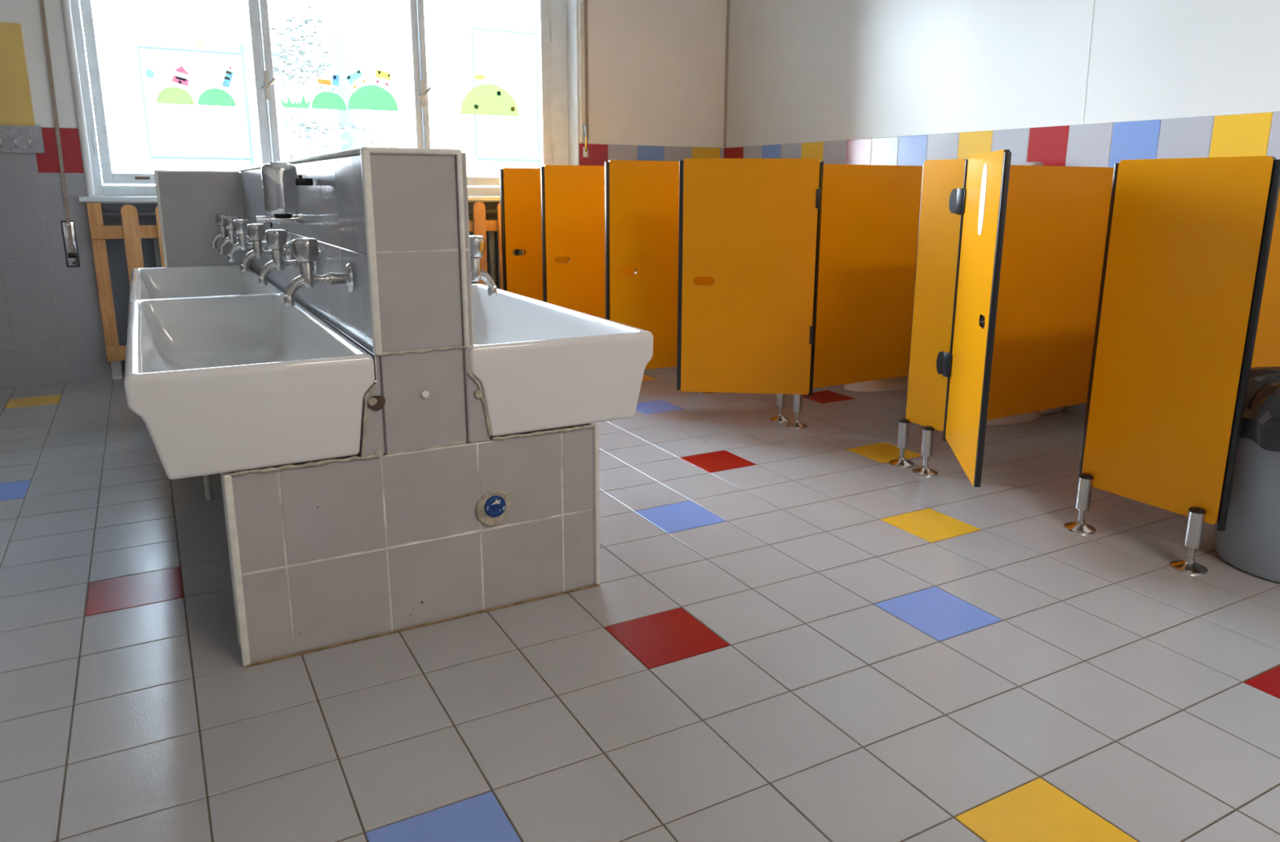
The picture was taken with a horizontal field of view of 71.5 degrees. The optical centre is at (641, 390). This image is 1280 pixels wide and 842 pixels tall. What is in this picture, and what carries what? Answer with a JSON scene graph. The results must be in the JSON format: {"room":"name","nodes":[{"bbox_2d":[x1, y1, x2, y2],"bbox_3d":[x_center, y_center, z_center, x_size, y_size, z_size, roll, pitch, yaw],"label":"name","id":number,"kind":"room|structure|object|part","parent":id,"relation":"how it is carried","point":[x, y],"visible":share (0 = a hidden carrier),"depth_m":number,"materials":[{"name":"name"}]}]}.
{"room":"public restroom","nodes":[
{"label":"public restroom","id":0,"kind":"room"},
{"bbox_2d":[0,0,727,389],"bbox_3d":[-1.959,-1.621,4.568,5.639,3.000,0.221,-7,15,-28],"label":"wall","id":1,"kind":"structure","parent":0,"point":[656,68],"depth_m":4.36,"materials":[{"name":"paint"}]},
{"bbox_2d":[0,22,35,125],"bbox_3d":[-2.979,-1.407,3.927,0.444,0.441,0.008,-7,15,-28],"label":"poster","id":2,"kind":"object","parent":1,"relation":"attached to","point":[15,101],"visible":1,"depth_m":4.01,"materials":[{"name":"orange paper"}]},
{"bbox_2d":[0,123,44,153],"bbox_3d":[-2.974,-1.134,3.961,0.508,0.133,0.047,-7,15,-28],"label":"coat rack","id":3,"kind":"object","parent":1,"relation":"attached to","point":[13,139],"visible":1,"depth_m":4.05,"materials":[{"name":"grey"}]},
{"bbox_2d":[39,0,79,266],"bbox_3d":[-2.710,-1.585,4.029,0.062,2.037,0.010,-7,15,-28],"label":"strap","id":4,"kind":"object","parent":1,"relation":"attached to","point":[68,226],"visible":1,"depth_m":4.17,"materials":[{"name":"fabric"}]},
{"bbox_3d":[-2.717,-0.698,4.228,0.043,0.206,0.005,-7,15,-28],"label":"plate","id":5,"kind":"part","parent":4,"relation":"part of","materials":[{"name":"silver metal"}]},
{"bbox_3d":[-2.719,-0.699,4.231,0.053,0.218,0.003,-7,15,-28],"label":"winder plate","id":6,"kind":"part","parent":4,"relation":"part of","materials":[{"name":"silver metal"}]},
{"bbox_2d":[79,195,500,202],"bbox_3d":[-1.540,-1.062,4.910,2.660,0.025,0.262,-7,15,-28],"label":"trim","id":7,"kind":"structure","parent":1,"relation":"attached to","point":[91,198],"depth_m":4.29,"materials":[{"name":"white paint"}]},
{"bbox_2d":[102,208,497,217],"bbox_3d":[-1.524,-0.990,4.934,2.525,0.025,0.026,-7,15,-28],"label":"pipe","id":8,"kind":"object","parent":1,"relation":"attached to","point":[470,211],"visible":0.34,"depth_m":4.41,"materials":[{"name":"grey metal"}]},
{"bbox_2d":[86,201,524,361],"bbox_3d":[-1.577,-0.635,4.828,2.372,0.764,0.058,-7,15,-28],"label":"radiator cover","id":9,"kind":"object","parent":1,"relation":"attached to","point":[131,231],"visible":0.16,"depth_m":4.30,"materials":[{"name":"brown wood"}]},
{"bbox_3d":[-2.600,-0.518,4.297,0.057,0.764,0.018,-7,15,-28],"label":"post","id":10,"kind":"part","parent":9,"relation":"part of","materials":[{"name":"brown wood"}]},
{"bbox_3d":[-1.578,-0.302,4.905,2.370,0.072,0.020,-7,15,-28],"label":"rail","id":11,"kind":"part","parent":9,"relation":"part of","materials":[{"name":"brown wood"}]},
{"bbox_3d":[-1.576,-0.873,4.775,2.370,0.062,0.020,-7,15,-28],"label":"rail","id":12,"kind":"part","parent":9,"relation":"part of","materials":[{"name":"brown wood"}]},
{"bbox_2d":[70,0,568,195],"bbox_3d":[-1.576,-1.827,4.798,2.567,1.517,0.144,-7,15,-28],"label":"window","id":13,"kind":"structure","parent":1,"relation":"in","point":[551,14],"depth_m":4.70,"materials":[{"name":"white paint"}]},
{"bbox_2d":[144,68,155,78],"bbox_3d":[-2.432,-1.568,4.393,0.044,0.044,0.001,-7,15,-28],"label":"sticker","id":14,"kind":"object","parent":13,"relation":"attached to","point":[148,73],"visible":1,"depth_m":4.39,"materials":[{"name":"blue paper"}]},
{"bbox_3d":[-2.316,-1.745,4.413,0.775,1.403,0.055,-7,15,-28],"label":"sash","id":15,"kind":"part","parent":13,"relation":"part of","materials":[{"name":"white paint"}]},
{"bbox_2d":[156,86,194,105],"bbox_3d":[-2.344,-1.483,4.462,0.170,0.085,0.001,-7,15,-28],"label":"sticker","id":16,"kind":"object","parent":13,"relation":"attached to","point":[171,95],"visible":1,"depth_m":4.46,"materials":[{"name":"green paper"}]},
{"bbox_2d":[171,65,190,86],"bbox_3d":[-2.312,-1.581,4.457,0.091,0.101,0.002,-7,15,-28],"label":"sticker","id":17,"kind":"object","parent":13,"relation":"attached to","point":[176,79],"visible":1,"depth_m":4.46,"materials":[{"name":"pink paper"}]},
{"bbox_2d":[195,40,205,48],"bbox_3d":[-2.220,-1.743,4.473,0.044,0.044,0.001,-7,15,-28],"label":"sticker","id":18,"kind":"object","parent":13,"relation":"attached to","point":[200,44],"visible":1,"depth_m":4.47,"materials":[{"name":"paper"}]},
{"bbox_2d":[197,88,236,106],"bbox_3d":[-2.178,-1.505,4.551,0.180,0.088,0.001,-7,15,-28],"label":"sticker","id":19,"kind":"object","parent":13,"relation":"attached to","point":[211,96],"visible":1,"depth_m":4.55,"materials":[{"name":"green paper"}]},
{"bbox_2d":[222,66,233,88],"bbox_3d":[-2.124,-1.610,4.557,0.065,0.109,0.002,-7,15,-28],"label":"sticker","id":20,"kind":"object","parent":13,"relation":"attached to","point":[228,74],"visible":1,"depth_m":4.56,"materials":[{"name":"blue paper"}]},
{"bbox_3d":[-1.947,-1.590,4.620,0.026,0.145,0.012,-7,15,-28],"label":"handle plate","id":21,"kind":"part","parent":13,"relation":"part of","materials":[{"name":"beige plastic"}]},
{"bbox_3d":[-1.933,-1.585,4.597,0.077,0.067,0.054,-7,15,-28],"label":"handle","id":22,"kind":"part","parent":13,"relation":"part of","materials":[{"name":"silver metal"}]},
{"bbox_2d":[280,93,310,108],"bbox_3d":[-1.844,-1.547,4.732,0.151,0.080,0.001,-7,15,-28],"label":"sticker","id":23,"kind":"object","parent":13,"relation":"attached to","point":[303,104],"visible":1,"depth_m":4.74,"materials":[{"name":"green paper"}]},
{"bbox_2d":[316,74,338,91],"bbox_3d":[-1.689,-1.662,4.793,0.116,0.085,0.002,-7,15,-28],"label":"sticker","id":24,"kind":"object","parent":13,"relation":"attached to","point":[335,78],"visible":1,"depth_m":4.80,"materials":[{"name":"paper"}]},
{"bbox_2d":[311,91,346,110],"bbox_3d":[-1.696,-1.572,4.810,0.184,0.095,0.001,-7,15,-28],"label":"sticker","id":25,"kind":"object","parent":13,"relation":"attached to","point":[323,100],"visible":1,"depth_m":4.81,"materials":[{"name":"green paper"}]},
{"bbox_3d":[-1.611,-1.829,4.794,0.799,1.403,0.055,-7,15,-28],"label":"sash","id":26,"kind":"part","parent":13,"relation":"part of","materials":[{"name":"white paint"}]},
{"bbox_2d":[345,69,365,88],"bbox_3d":[-1.563,-1.705,4.855,0.108,0.103,0.002,-7,15,-28],"label":"sticker","id":27,"kind":"object","parent":13,"relation":"attached to","point":[351,78],"visible":1,"depth_m":4.85,"materials":[{"name":"blue paper"}]},
{"bbox_2d":[347,84,398,111],"bbox_3d":[-1.487,-1.623,4.917,0.276,0.135,0.001,-7,15,-28],"label":"sticker","id":28,"kind":"object","parent":13,"relation":"attached to","point":[367,97],"visible":1,"depth_m":4.92,"materials":[{"name":"green paper"}]},
{"bbox_2d":[375,68,391,85],"bbox_3d":[-1.431,-1.734,4.922,0.088,0.087,0.002,-7,15,-28],"label":"sticker","id":29,"kind":"object","parent":13,"relation":"attached to","point":[379,73],"visible":1,"depth_m":4.92,"materials":[{"name":"yellow paper"}]},
{"bbox_3d":[-1.233,-1.675,5.007,0.026,0.145,0.012,-7,15,-28],"label":"handle plate","id":30,"kind":"part","parent":13,"relation":"part of","materials":[{"name":"beige plastic"}]},
{"bbox_3d":[-1.219,-1.671,4.984,0.077,0.067,0.054,-7,15,-28],"label":"handle","id":31,"kind":"part","parent":13,"relation":"part of","materials":[{"name":"silver metal"}]},
{"bbox_2d":[473,66,484,79],"bbox_3d":[-0.947,-1.850,5.172,0.071,0.078,0.001,-7,15,-28],"label":"sticker","id":32,"kind":"object","parent":13,"relation":"attached to","point":[477,77],"visible":1,"depth_m":5.17,"materials":[{"name":"yellow paper"}]},
{"bbox_3d":[-0.904,-1.913,5.177,0.782,1.403,0.055,-7,15,-28],"label":"sash","id":33,"kind":"part","parent":13,"relation":"part of","materials":[{"name":"white paint"}]},
{"bbox_2d":[460,84,519,116],"bbox_3d":[-0.895,-1.714,5.232,0.364,0.178,0.002,-7,15,-28],"label":"sticker","id":34,"kind":"object","parent":13,"relation":"attached to","point":[492,100],"visible":1,"depth_m":5.23,"materials":[{"name":"yellow paper"}]},
{"bbox_2d":[578,0,588,157],"bbox_3d":[-0.339,-2.140,5.240,0.052,1.475,0.042,-7,15,-28],"label":"pipe","id":35,"kind":"object","parent":1,"relation":"attached to","point":[584,128],"visible":1,"depth_m":5.30,"materials":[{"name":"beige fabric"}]},
{"bbox_3d":[-0.342,-1.526,5.376,0.028,0.154,0.036,4,13,15],"label":"lever","id":36,"kind":"part","parent":35,"relation":"part of","materials":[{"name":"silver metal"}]},
{"bbox_3d":[-0.341,-1.452,5.404,0.032,0.060,0.012,-7,15,-28],"label":"clamp plate","id":37,"kind":"part","parent":35,"relation":"part of","materials":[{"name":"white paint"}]},
{"bbox_2d":[723,0,728,146],"bbox_3d":[0.550,-2.486,5.682,0.012,1.790,0.012,-7,15,-28],"label":"trim","id":38,"kind":"structure","parent":1,"relation":"attached to","point":[727,1],"depth_m":5.78,"materials":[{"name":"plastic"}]},
{"bbox_2d":[0,366,1279,841],"bbox_3d":[-0.125,0.596,1.665,5.639,0.022,7.918,-7,15,-28],"label":"floor","id":39,"kind":"structure","parent":0,"point":[786,634],"depth_m":1.80,"materials":[{"name":"tile"}]},
{"bbox_2d":[123,231,521,288],"bbox_3d":[-1.627,-0.538,4.938,2.325,0.725,0.100,-7,15,-28],"label":"radiator","id":40,"kind":"object","parent":39,"relation":"on","point":[492,253],"visible":0.02,"depth_m":5.26,"materials":[{"name":"grey metal"}]},
{"bbox_2d":[153,146,599,667],"bbox_3d":[-1.069,-0.228,2.936,0.818,1.018,2.556,-7,15,-28],"label":"tiled partition wall","id":41,"kind":"structure","parent":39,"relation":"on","point":[437,517],"depth_m":1.88,"materials":[{"name":"tile"}]},
{"bbox_3d":[-1.994,-0.412,3.753,0.012,1.004,0.015,-7,15,-28],"label":"corner trim","id":42,"kind":"part","parent":41,"relation":"part of","materials":[{"name":"beige plastic"}]},
{"bbox_3d":[-1.879,-0.924,3.754,0.320,0.010,0.104,-7,15,-28],"label":"corner trim","id":43,"kind":"part","parent":41,"relation":"part of","materials":[{"name":"beige plastic"}]},
{"bbox_2d":[128,265,284,303],"bbox_3d":[-1.618,-0.308,3.268,0.440,0.204,1.218,-7,15,-28],"label":"basin","id":44,"kind":"object","parent":41,"relation":"attached to","point":[194,282],"visible":0.3,"depth_m":3.72,"materials":[{"name":"white ceramic"}]},
{"bbox_3d":[-1.330,0.141,2.687,0.015,0.402,0.017,-7,15,-28],"label":"corner trim","id":45,"kind":"part","parent":41,"relation":"part of","materials":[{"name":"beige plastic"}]},
{"bbox_2d":[211,213,247,248],"bbox_3d":[-1.734,-0.670,3.727,0.140,0.141,0.063,-7,15,-28],"label":"tap","id":46,"kind":"object","parent":41,"relation":"attached to","point":[223,233],"visible":0.62,"depth_m":3.70,"materials":[{"name":"silver metal"}]},
{"bbox_3d":[-1.770,-0.637,3.714,0.053,0.048,0.024,-7,15,-28],"label":"spout","id":47,"kind":"part","parent":46,"relation":"part of","materials":[{"name":"silver metal"}]},
{"bbox_3d":[-1.750,-0.712,3.708,0.051,0.049,0.054,-7,15,-28],"label":"knob","id":48,"kind":"part","parent":46,"relation":"part of","materials":[{"name":"silver metal"}]},
{"bbox_3d":[-0.841,0.339,1.825,0.011,0.402,0.013,-7,15,-28],"label":"corner trim","id":49,"kind":"part","parent":41,"relation":"part of","materials":[{"name":"beige plastic"}]},
{"bbox_2d":[218,216,253,254],"bbox_3d":[-1.543,-0.594,3.389,0.140,0.141,0.063,-7,15,-28],"label":"tap","id":50,"kind":"object","parent":41,"relation":"attached to","point":[232,238],"visible":0.68,"depth_m":3.37,"materials":[{"name":"silver metal"}]},
{"bbox_3d":[-1.579,-0.561,3.377,0.053,0.048,0.024,-7,15,-28],"label":"spout","id":51,"kind":"part","parent":50,"relation":"part of","materials":[{"name":"silver metal"}]},
{"bbox_3d":[-1.559,-0.635,3.371,0.051,0.049,0.054,-7,15,-28],"label":"knob","id":52,"kind":"part","parent":50,"relation":"part of","materials":[{"name":"silver metal"}]},
{"bbox_3d":[-0.795,0.357,1.746,0.015,0.402,0.017,-7,15,-28],"label":"corner trim","id":53,"kind":"part","parent":41,"relation":"part of","materials":[{"name":"beige plastic"}]},
{"bbox_2d":[124,293,374,479],"bbox_3d":[-1.027,-0.069,2.228,0.440,0.204,1.220,-7,15,-28],"label":"basin","id":54,"kind":"object","parent":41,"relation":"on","point":[221,384],"visible":0.97,"depth_m":1.76,"materials":[{"name":"white ceramic"}]},
{"bbox_2d":[227,219,271,262],"bbox_3d":[-1.344,-0.515,3.040,0.140,0.141,0.063,-7,15,-28],"label":"tap","id":55,"kind":"object","parent":41,"relation":"attached to","point":[239,225],"visible":0.75,"depth_m":3.02,"materials":[{"name":"silver metal"}]},
{"bbox_3d":[-1.380,-0.481,3.027,0.053,0.048,0.024,-7,15,-28],"label":"spout","id":56,"kind":"part","parent":55,"relation":"part of","materials":[{"name":"silver metal"}]},
{"bbox_3d":[-1.360,-0.556,3.021,0.051,0.049,0.054,-7,15,-28],"label":"knob","id":57,"kind":"part","parent":55,"relation":"part of","materials":[{"name":"silver metal"}]},
{"bbox_2d":[240,223,291,271],"bbox_3d":[-1.131,-0.430,2.664,0.140,0.141,0.063,-7,15,-28],"label":"tap","id":58,"kind":"object","parent":41,"relation":"attached to","point":[255,232],"visible":0.91,"depth_m":2.64,"materials":[{"name":"silver metal"}]},
{"bbox_3d":[-1.167,-0.396,2.652,0.053,0.048,0.024,-7,15,-28],"label":"spout","id":59,"kind":"part","parent":58,"relation":"part of","materials":[{"name":"silver metal"}]},
{"bbox_3d":[-1.147,-0.471,2.646,0.051,0.049,0.054,-7,15,-28],"label":"knob","id":60,"kind":"part","parent":58,"relation":"part of","materials":[{"name":"silver metal"}]},
{"bbox_2d":[256,162,316,227],"bbox_3d":[-0.886,-0.485,2.204,0.141,0.156,0.082,-7,15,-28],"label":"soap dispenser","id":61,"kind":"object","parent":41,"relation":"attached to","point":[280,181],"visible":1,"depth_m":2.17,"materials":[{"name":"silver metal"}]},
{"bbox_3d":[-0.893,-0.499,2.198,0.082,0.126,0.082,-7,15,-28],"label":"tank","id":62,"kind":"part","parent":61,"relation":"part of","materials":[{"name":"silver metal"}]},
{"bbox_2d":[257,229,316,286],"bbox_3d":[-0.915,-0.343,2.285,0.140,0.141,0.063,-7,15,-28],"label":"tap","id":63,"kind":"object","parent":41,"relation":"attached to","point":[276,239],"visible":0.82,"depth_m":2.26,"materials":[{"name":"silver metal"}]},
{"bbox_3d":[-0.952,-0.310,2.272,0.053,0.048,0.024,-7,15,-28],"label":"spout","id":64,"kind":"part","parent":63,"relation":"part of","materials":[{"name":"silver metal"}]},
{"bbox_3d":[-0.931,-0.385,2.266,0.051,0.049,0.054,-7,15,-28],"label":"knob","id":65,"kind":"part","parent":63,"relation":"part of","materials":[{"name":"silver metal"}]},
{"bbox_3d":[-1.123,-0.701,2.746,0.014,0.012,2.443,-7,15,-28],"label":"corner trim","id":66,"kind":"part","parent":41,"relation":"part of","materials":[{"name":"beige plastic"}]},
{"bbox_2d":[283,237,354,306],"bbox_3d":[-0.693,-0.254,1.892,0.140,0.141,0.063,-7,15,-28],"label":"tap","id":67,"kind":"object","parent":41,"relation":"attached to","point":[305,250],"visible":1,"depth_m":1.87,"materials":[{"name":"silver metal"}]},
{"bbox_3d":[-0.729,-0.221,1.880,0.053,0.048,0.024,-7,15,-28],"label":"spout","id":68,"kind":"part","parent":67,"relation":"part of","materials":[{"name":"silver metal"}]},
{"bbox_3d":[-0.708,-0.295,1.874,0.051,0.049,0.054,-7,15,-28],"label":"knob","id":69,"kind":"part","parent":67,"relation":"part of","materials":[{"name":"silver metal"}]},
{"bbox_3d":[-0.532,-0.268,1.751,0.016,0.402,0.015,-7,15,-28],"label":"corner trim","id":70,"kind":"part","parent":41,"relation":"part of","materials":[{"name":"beige plastic"}]},
{"bbox_2d":[367,395,385,411],"bbox_3d":[-0.540,0.026,1.809,0.037,0.032,0.001,-7,15,-28],"label":"bolt","id":71,"kind":"object","parent":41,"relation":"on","point":[375,403],"depth_m":1.81,"materials":[{"name":"brown metal"}]},
{"bbox_3d":[-0.452,-0.472,1.751,0.198,0.012,0.017,-7,15,-28],"label":"corner trim","id":72,"kind":"part","parent":41,"relation":"part of","materials":[{"name":"beige plastic"}]},
{"bbox_3d":[-0.371,-0.287,1.838,0.011,0.402,0.015,-7,15,-28],"label":"corner trim","id":73,"kind":"part","parent":41,"relation":"part of","materials":[{"name":"beige plastic"}]},
{"bbox_2d":[469,235,497,296],"bbox_3d":[-0.404,-0.287,2.055,0.140,0.141,0.063,-7,15,-28],"label":"tap","id":74,"kind":"object","parent":41,"relation":"attached to","point":[477,243],"visible":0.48,"depth_m":2.05,"materials":[{"name":"silver metal"}]},
{"bbox_3d":[-0.388,-0.332,2.054,0.051,0.049,0.054,-7,15,-28],"label":"knob","id":75,"kind":"part","parent":74,"relation":"part of","materials":[{"name":"silver metal"}]},
{"bbox_3d":[-0.368,-0.262,2.081,0.053,0.048,0.024,-7,15,-28],"label":"spout","id":76,"kind":"part","parent":74,"relation":"part of","materials":[{"name":"silver metal"}]},
{"bbox_2d":[470,284,653,436],"bbox_3d":[-0.463,-0.136,2.534,0.454,0.204,1.220,-7,15,-28],"label":"basin","id":77,"kind":"object","parent":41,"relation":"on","point":[537,365],"visible":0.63,"depth_m":2.04,"materials":[{"name":"white ceramic"}]},
{"bbox_3d":[-0.109,0.276,2.118,0.011,0.402,0.017,-7,15,-28],"label":"corner trim","id":78,"kind":"part","parent":41,"relation":"part of","materials":[{"name":"beige plastic"}]},
{"bbox_2d":[694,391,712,394],"bbox_3d":[0.272,-0.513,4.132,0.084,1.050,0.189,-7,15,-28],"label":"pilaster","id":79,"kind":"object","parent":39,"relation":"on","point":[698,393],"visible":0.05,"depth_m":4.17,"materials":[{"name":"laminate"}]},
{"bbox_2d":[604,160,714,368],"bbox_3d":[0.084,-0.545,3.949,0.544,0.920,0.078,-5,14,-23],"label":"door","id":80,"kind":"structure","parent":79,"relation":"attached to","point":[642,197],"depth_m":3.86,"materials":[{"name":"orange laminate"}]},
{"bbox_2d":[769,394,807,428],"bbox_3d":[0.608,-0.375,3.542,0.084,1.045,0.204,-7,15,-28],"label":"pilaster","id":81,"kind":"object","parent":39,"relation":"on","point":[780,398],"visible":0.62,"depth_m":3.60,"materials":[{"name":"silver metal"}]},
{"bbox_2d":[676,158,823,397],"bbox_3d":[0.414,-0.432,3.474,0.541,0.920,0.070,1,13,5],"label":"door","id":82,"kind":"structure","parent":81,"relation":"attached to","point":[752,226],"depth_m":3.44,"materials":[{"name":"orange laminate"}]},
{"bbox_3d":[0.668,-0.418,3.442,0.022,0.910,0.019,-7,15,-28],"label":"hinge rod","id":83,"kind":"part","parent":82,"relation":"part of","materials":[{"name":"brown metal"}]},
{"bbox_2d":[843,376,907,391],"bbox_3d":[1.214,-0.469,4.293,0.550,0.900,0.320,-7,15,-28],"label":"toilet","id":84,"kind":"object","parent":39,"relation":"on","point":[899,383],"visible":0.1,"depth_m":4.27,"materials":[{"name":"white ceramic"}]},
{"bbox_2d":[888,159,967,476],"bbox_3d":[0.945,-0.234,2.951,0.084,1.034,0.214,-7,15,-28],"label":"pilaster","id":85,"kind":"object","parent":39,"relation":"on","point":[939,228],"visible":0.98,"depth_m":2.94,"materials":[{"name":"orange laminate"}]},
{"bbox_2d":[936,149,1011,487],"bbox_3d":[0.950,-0.225,2.609,0.057,0.911,0.584,2,13,10],"label":"door","id":86,"kind":"structure","parent":85,"relation":"attached to","point":[967,366],"depth_m":2.53,"materials":[{"name":"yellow laminate"}]},
{"bbox_3d":[1.007,-0.274,2.845,0.022,0.901,0.019,-7,15,-28],"label":"hinge rod","id":87,"kind":"part","parent":86,"relation":"part of","materials":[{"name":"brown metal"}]},
{"bbox_2d":[977,163,986,235],"bbox_3d":[0.951,-0.534,2.483,0.002,0.196,0.072,2,13,10],"label":"strip","id":88,"kind":"object","parent":86,"relation":"attached to","point":[983,191],"visible":1,"depth_m":2.48,"materials":[{"name":"white paper"}]},
{"bbox_2d":[986,406,1064,425],"bbox_3d":[1.553,-0.332,3.696,0.550,0.900,0.320,-7,15,-28],"label":"toilet","id":89,"kind":"object","parent":39,"relation":"on","point":[1026,417],"visible":0.07,"depth_m":3.69,"materials":[{"name":"white ceramic"}]},
{"bbox_3d":[1.519,-0.019,3.749,0.466,0.265,0.310,-7,15,-28],"label":"bowl","id":90,"kind":"part","parent":89,"relation":"part of","materials":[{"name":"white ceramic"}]},
{"bbox_2d":[1063,155,1279,575],"bbox_3d":[1.327,-0.072,2.280,0.084,1.018,0.406,-7,15,-28],"label":"partition","id":91,"kind":"object","parent":39,"relation":"on","point":[1188,242],"visible":1,"depth_m":2.24,"materials":[{"name":"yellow laminate"}]},
{"bbox_2d":[1214,438,1279,582],"bbox_3d":[1.680,0.251,2.248,0.432,0.405,0.432,-7,15,-28],"label":"waste bin","id":92,"kind":"object","parent":39,"relation":"on","point":[1250,541],"visible":0.56,"depth_m":2.19,"materials":[{"name":"grey plastic"}]},
{"bbox_2d":[1240,366,1279,452],"bbox_3d":[1.679,0.040,2.201,0.472,0.176,0.465,-7,15,-28],"label":"liner","id":93,"kind":"object","parent":92,"relation":"on","point":[1260,424],"visible":0.44,"depth_m":2.13,"materials":[{"name":"grey plastic"}]},
{"bbox_3d":[-0.067,-0.652,4.728,0.084,1.052,0.189,-7,15,-28],"label":"pilaster","id":94,"kind":"object","parent":39,"relation":"on","visible":0},
{"bbox_2d":[540,164,635,319],"bbox_3d":[-0.255,-0.679,4.544,0.544,0.914,0.078,-5,14,-24],"label":"door","id":95,"kind":"structure","parent":94,"relation":"attached to","point":[573,197],"depth_m":4.45,"materials":[{"name":"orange laminate"}]},
{"bbox_3d":[-0.406,-0.789,5.325,0.084,1.052,0.189,-7,15,-28],"label":"pilaster","id":96,"kind":"object","parent":39,"relation":"on","visible":0},
{"bbox_2d":[499,167,568,301],"bbox_3d":[-0.567,-0.803,5.088,0.547,0.912,0.078,-9,16,-36],"label":"door","id":97,"kind":"structure","parent":96,"relation":"attached to","point":[520,188],"depth_m":4.95,"materials":[{"name":"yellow laminate"}]},
{"bbox_2d":[724,0,1279,416],"bbox_3d":[2.398,-1.159,2.724,0.157,3.050,7.968,-7,15,-28],"label":"wall","id":98,"kind":"structure","parent":0,"point":[1094,83],"depth_m":3.96,"materials":[{"name":"paint"}]},
{"bbox_2d":[813,164,923,388],"bbox_3d":[1.133,-0.501,3.817,1.152,0.902,0.036,-7,15,-28],"label":"wall","id":99,"kind":"structure","parent":98,"relation":"attached to","point":[870,213],"depth_m":3.70,"materials":[{"name":"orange laminate"}]},
{"bbox_2d":[922,164,1114,426],"bbox_3d":[1.472,-0.357,3.222,1.152,0.887,0.036,-7,15,-28],"label":"wall","id":100,"kind":"structure","parent":98,"relation":"attached to","point":[1057,217],"depth_m":3.21,"materials":[{"name":"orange laminate"}]},
{"bbox_2d":[1018,161,1044,165],"bbox_3d":[1.669,-0.919,3.817,0.128,0.124,0.080,-7,15,-28],"label":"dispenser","id":101,"kind":"object","parent":98,"relation":"attached to","point":[1025,163],"visible":0.11,"depth_m":3.78,"materials":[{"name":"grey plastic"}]},
{"bbox_2d":[1251,187,1279,368],"bbox_3d":[1.855,-0.197,2.550,1.152,0.877,0.036,-7,15,-28],"label":"wall","id":102,"kind":"structure","parent":98,"relation":"attached to","point":[1266,353],"depth_m":2.48,"materials":[{"name":"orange laminate"}]},
{"label":"outside","id":103,"kind":"structure","parent":0,"visible":0},
{"bbox_3d":[-9.773,-3.586,21.073,30.000,0.050,36.000,-7,15,-28],"label":"ground","id":104,"kind":"structure","parent":103,"visible":0},
{"bbox_2d":[136,43,254,166],"bbox_3d":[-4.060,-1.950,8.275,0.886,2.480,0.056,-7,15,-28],"label":"wire fence","id":105,"kind":"object","parent":104,"relation":"on","point":[241,46],"visible":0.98,"depth_m":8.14,"materials":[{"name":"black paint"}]},
{"bbox_3d":[-3.697,-1.993,8.471,0.056,2.480,0.056,-7,15,-28],"label":"post","id":106,"kind":"part","parent":105,"relation":"part of","materials":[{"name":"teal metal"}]},
{"bbox_2d":[268,4,332,159],"bbox_3d":[-3.521,-2.396,9.183,0.736,2.958,0.675,-7,15,-28],"label":"tree","id":107,"kind":"object","parent":104,"relation":"on","point":[291,154],"visible":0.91,"depth_m":9.00,"materials":[{"name":"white plant"}]},
{"bbox_3d":[-3.518,-2.310,9.264,0.412,2.754,0.066,-7,15,-28],"label":"stem","id":108,"kind":"part","parent":107,"relation":"part of","materials":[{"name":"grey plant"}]},
{"bbox_2d":[278,108,385,157],"bbox_3d":[-2.921,-1.690,8.510,0.895,1.893,0.671,-7,15,-28],"label":"shrub","id":109,"kind":"object","parent":104,"relation":"on","point":[300,124],"visible":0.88,"depth_m":8.30,"materials":[{"name":"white plant"}]},
{"bbox_3d":[-2.948,-1.635,8.570,0.612,1.758,0.066,-7,15,-28],"label":"stem","id":110,"kind":"part","parent":109,"relation":"part of","materials":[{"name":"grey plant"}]},
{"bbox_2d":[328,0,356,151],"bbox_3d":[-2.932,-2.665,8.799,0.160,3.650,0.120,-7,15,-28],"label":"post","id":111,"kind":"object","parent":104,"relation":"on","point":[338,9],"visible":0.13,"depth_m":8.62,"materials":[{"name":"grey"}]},
{"bbox_2d":[471,25,540,168],"bbox_3d":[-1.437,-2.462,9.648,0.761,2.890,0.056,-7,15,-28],"label":"wire fence","id":112,"kind":"object","parent":104,"relation":"on","point":[535,33],"visible":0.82,"depth_m":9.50,"materials":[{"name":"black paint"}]},
{"bbox_3d":[-1.129,-2.499,9.814,0.056,2.890,0.056,-7,15,-28],"label":"post","id":113,"kind":"part","parent":112,"relation":"part of","materials":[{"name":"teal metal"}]}
]}

